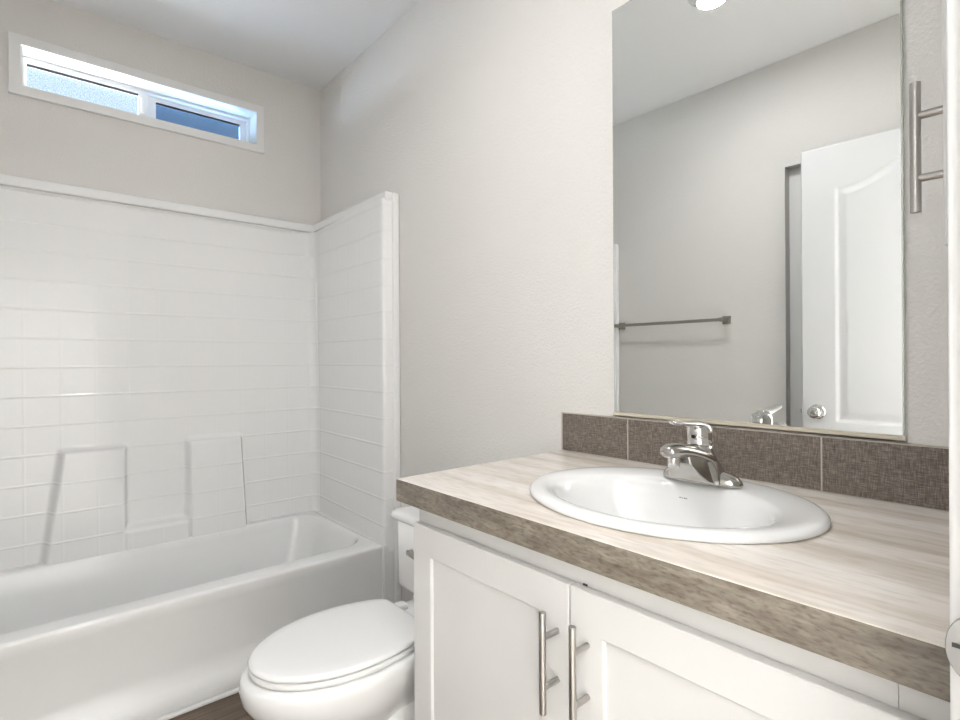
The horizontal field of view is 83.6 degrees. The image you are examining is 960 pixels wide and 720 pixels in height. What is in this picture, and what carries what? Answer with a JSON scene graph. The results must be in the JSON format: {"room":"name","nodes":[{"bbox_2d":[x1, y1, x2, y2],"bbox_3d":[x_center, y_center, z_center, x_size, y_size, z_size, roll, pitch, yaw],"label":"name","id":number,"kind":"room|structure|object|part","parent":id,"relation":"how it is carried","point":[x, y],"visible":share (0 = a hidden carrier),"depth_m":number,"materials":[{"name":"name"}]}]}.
{"room":"bathroom","nodes":[
{"label":"bathroom","id":0,"kind":"room"},
{"bbox_2d":[0,0,320,224],"bbox_3d":[-1.511,-0.146,2.312,1.677,2.510,0.140,0,0,-41],"label":"wall","id":1,"kind":"structure","parent":0,"point":[40,140],"depth_m":2.32,"materials":[{"name":"white paint"}]},
{"bbox_2d":[8,31,263,153],"bbox_3d":[-1.449,-1.111,2.358,0.935,0.228,0.149,0,0,-41],"label":"window","id":2,"kind":"structure","parent":1,"relation":"in","point":[152,90],"depth_m":2.29,"materials":[{"name":"white paint"}]},
{"bbox_3d":[-1.636,-1.115,2.247,0.418,0.145,0.020,0,0,-41],"label":"sash","id":3,"kind":"part","parent":2,"relation":"part of","materials":[{"name":"white plastic"}]},
{"bbox_3d":[-1.479,-1.110,2.398,0.856,0.158,0.050,0,0,-41],"label":"frame","id":4,"kind":"part","parent":2,"relation":"part of","materials":[{"name":"white plastic"}]},
{"bbox_3d":[-1.331,-1.117,2.538,0.440,0.145,0.020,0,0,-41],"label":"sash","id":5,"kind":"part","parent":2,"relation":"part of","materials":[{"name":"white plastic"}]},
{"bbox_2d":[169,692,252,719],"bbox_3d":[-0.596,1.129,1.334,1.777,0.050,2.808,0,0,-41],"label":"floor","id":6,"kind":"structure","parent":0,"point":[230,707],"depth_m":1.68,"materials":[{"name":"brown wood"}]},
{"bbox_2d":[0,510,393,719],"bbox_3d":[-1.143,0.934,1.984,1.497,0.346,0.757,0,0,-41],"label":"bathtub","id":7,"kind":"object","parent":6,"relation":"on","point":[164,631],"visible":0.91,"depth_m":1.85,"materials":[{"name":"white plastic"}]},
{"bbox_2d":[0,173,400,602],"bbox_3d":[-1.168,0.210,2.008,1.556,1.790,0.766,0,0,-41],"label":"tub surround","id":8,"kind":"object","parent":7,"relation":"on","point":[170,371],"visible":0.98,"depth_m":2.27,"materials":[{"name":"white plastic"}]},
{"bbox_2d":[239,505,418,719],"bbox_3d":[-0.221,0.785,1.454,0.825,0.632,0.456,0,0,-41],"label":"toilet","id":9,"kind":"object","parent":6,"relation":"on","point":[352,661],"visible":0.63,"depth_m":1.24,"materials":[{"name":"white ceramic"}]},
{"bbox_3d":[-0.294,0.905,1.364,0.595,0.392,0.328,0,0,-41],"label":"bowl","id":10,"kind":"part","parent":9,"relation":"part of","materials":[{"name":"white ceramic"}]},
{"bbox_3d":[-0.352,0.683,1.315,0.408,0.017,0.314,0,0,-41],"label":"lid","id":11,"kind":"part","parent":9,"relation":"part of","materials":[{"name":"white plastic"}]},
{"bbox_3d":[-0.356,0.701,1.312,0.394,0.014,0.310,0,0,-41],"label":"seat","id":12,"kind":"part","parent":9,"relation":"part of","materials":[{"name":"white plastic"}]},
{"bbox_3d":[-0.030,0.480,1.619,0.310,0.024,0.456,0,0,-41],"label":"tank lid","id":13,"kind":"part","parent":9,"relation":"part of","materials":[{"name":"white ceramic"}]},
{"bbox_3d":[-0.027,0.593,1.622,0.310,0.210,0.374,0,0,-41],"label":"tank","id":14,"kind":"part","parent":9,"relation":"part of","materials":[{"name":"white ceramic"}]},
{"bbox_3d":[-0.191,0.572,1.556,0.011,0.022,0.073,0,0,-41],"label":"lever arm","id":15,"kind":"part","parent":9,"relation":"part of","materials":[{"name":"silver metal"}]},
{"bbox_2d":[414,509,949,719],"bbox_3d":[0.344,0.705,0.999,0.582,0.787,0.930,0,0,-41],"label":"vanity cabinet","id":16,"kind":"object","parent":6,"relation":"on","point":[504,630],"visible":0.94,"depth_m":0.82,"materials":[{"name":"white paint"}]},
{"bbox_3d":[0.006,0.671,1.026,0.006,0.505,0.318,0,0,-41],"label":"panel","id":17,"kind":"part","parent":16,"relation":"part of","materials":[{"name":"white paint"}]},
{"bbox_3d":[0.005,0.671,1.024,0.018,0.628,0.440,0,0,-41],"label":"door","id":18,"kind":"part","parent":16,"relation":"part of","materials":[{"name":"white paint"}]},
{"bbox_3d":[0.098,0.478,0.846,0.011,0.160,0.011,0,0,4],"label":"handle","id":19,"kind":"part","parent":16,"relation":"part of","materials":[{"name":"silver metal"}]},
{"bbox_3d":[0.113,0.438,0.859,0.033,0.010,0.010,0,0,-41],"label":"post","id":20,"kind":"part","parent":16,"relation":"part of","materials":[{"name":"silver metal"}]},
{"bbox_3d":[0.114,0.517,0.859,0.033,0.010,0.010,0,0,-41],"label":"post","id":21,"kind":"part","parent":16,"relation":"part of","materials":[{"name":"silver metal"}]},
{"bbox_3d":[0.138,0.478,0.800,0.011,0.160,0.011,0,0,4],"label":"handle","id":22,"kind":"part","parent":16,"relation":"part of","materials":[{"name":"silver metal"}]},
{"bbox_3d":[0.153,0.438,0.813,0.033,0.010,0.010,0,0,-41],"label":"post","id":23,"kind":"part","parent":16,"relation":"part of","materials":[{"name":"silver metal"}]},
{"bbox_3d":[0.153,0.517,0.813,0.033,0.010,0.010,0,0,-41],"label":"post","id":24,"kind":"part","parent":16,"relation":"part of","materials":[{"name":"silver metal"}]},
{"bbox_2d":[396,450,949,701],"bbox_3d":[0.342,0.286,1.013,0.565,0.048,0.963,0,0,-41],"label":"countertop","id":25,"kind":"structure","parent":16,"relation":"on","point":[870,593],"depth_m":0.70,"materials":[{"name":"laminate"}]},
{"bbox_2d":[529,467,831,543],"bbox_3d":[0.342,0.321,1.005,0.448,0.148,0.536,0,0,-41],"label":"sink","id":26,"kind":"object","parent":25,"relation":"in","point":[636,500],"visible":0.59,"depth_m":1.02,"materials":[{"name":"white ceramic"}]},
{"bbox_2d":[659,420,743,488],"bbox_3d":[0.409,0.181,1.057,0.163,0.132,0.164,0,0,-41],"label":"faucet","id":27,"kind":"object","parent":26,"relation":"on","point":[695,461],"visible":1,"depth_m":1.04,"materials":[{"name":"silver metal"}]},
{"bbox_3d":[0.409,0.127,1.057,0.119,0.024,0.037,0,0,-41],"label":"lever","id":28,"kind":"part","parent":27,"relation":"part of","materials":[{"name":"silver metal"}]},
{"bbox_3d":[0.404,0.193,1.052,0.149,0.067,0.072,0,0,-41],"label":"spout","id":29,"kind":"part","parent":27,"relation":"part of","materials":[{"name":"silver metal"}]},
{"bbox_3d":[0.444,0.149,1.087,0.052,0.045,0.050,0,0,-41],"label":"handle","id":30,"kind":"part","parent":27,"relation":"part of","materials":[{"name":"silver metal"}]},
{"bbox_3d":[0.450,0.234,1.092,0.056,0.026,0.164,0,0,-41],"label":"plate","id":31,"kind":"part","parent":27,"relation":"part of","materials":[{"name":"silver metal"}]},
{"bbox_3d":[0.296,0.669,0.689,0.006,0.505,0.318,0,0,-41],"label":"panel","id":32,"kind":"part","parent":16,"relation":"part of","materials":[{"name":"white paint"}]},
{"bbox_3d":[0.294,0.669,0.688,0.018,0.628,0.440,0,0,-41],"label":"door","id":33,"kind":"part","parent":16,"relation":"part of","materials":[{"name":"white paint"}]},
{"bbox_2d":[53,0,419,89],"bbox_3d":[0.206,-1.437,0.058,2.400,0.050,5.808,0,0,-41],"label":"ceiling","id":34,"kind":"structure","parent":0,"point":[309,43],"depth_m":2.26,"materials":[{"name":"white paint"}]},
{"bbox_2d":[320,0,948,601],"bbox_3d":[0.049,-0.155,1.862,0.100,2.510,2.858,0,0,-41],"label":"wall","id":35,"kind":"structure","parent":0,"point":[490,122],"depth_m":1.74,"materials":[{"name":"white paint"}]},
{"bbox_2d":[561,412,948,511],"bbox_3d":[0.552,0.205,1.196,0.008,0.110,0.962,0,0,-41],"label":"backsplash","id":36,"kind":"structure","parent":35,"relation":"attached to","point":[917,475],"depth_m":1.08,"materials":[{"name":"brown tile"}]},
{"bbox_2d":[612,0,906,441],"bbox_3d":[0.553,-0.388,1.189,0.010,1.070,0.617,0,0,-41],"label":"mirror","id":37,"kind":"object","parent":35,"relation":"attached to","point":[758,145],"visible":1,"depth_m":1.14,"materials":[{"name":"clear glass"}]},
{"bbox_2d":[909,0,947,246],"bbox_3d":[0.682,-0.587,0.734,0.403,0.914,0.092,0,0,-41],"label":"upper cabinet","id":38,"kind":"object","parent":35,"relation":"attached to","point":[916,177],"visible":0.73,"depth_m":0.65,"materials":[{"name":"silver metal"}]},
{"bbox_3d":[0.532,-0.259,0.657,0.011,0.159,0.011,0,0,4],"label":"handle","id":39,"kind":"part","parent":38,"relation":"part of","materials":[{"name":"silver metal"}]},
{"bbox_3d":[0.543,-0.297,0.643,0.010,0.010,0.028,0,0,-41],"label":"post","id":40,"kind":"part","parent":38,"relation":"part of","materials":[{"name":"silver metal"}]},
{"bbox_3d":[0.544,-0.221,0.643,0.010,0.010,0.028,0,0,-41],"label":"post","id":41,"kind":"part","parent":38,"relation":"part of","materials":[{"name":"silver metal"}]},
{"bbox_3d":[0.682,-0.587,0.733,0.401,0.914,0.019,0,0,-41],"label":"door","id":42,"kind":"part","parent":38,"relation":"part of","materials":[{"name":"white paint"}]},
{"bbox_3d":[0.146,-0.156,0.135,2.200,2.510,0.113,0,0,-41],"label":"wall","id":43,"kind":"structure","parent":0,"visible":0},
{"bbox_2d":[945,618,959,675],"bbox_3d":[0.350,0.201,0.357,0.004,0.049,0.062,0,0,-41],"label":"strike plate","id":44,"kind":"object","parent":43,"relation":"attached to","point":[952,640],"visible":1,"depth_m":0.38,"materials":[{"name":"silver metal"}]},
{"bbox_2d":[946,0,959,719],"bbox_3d":[0.371,0.048,0.411,0.057,2.100,0.012,0,0,-41],"label":"door","id":45,"kind":"structure","parent":43,"relation":"attached to","point":[952,6],"depth_m":0.39,"materials":[{"name":"white paint"}]}
]}

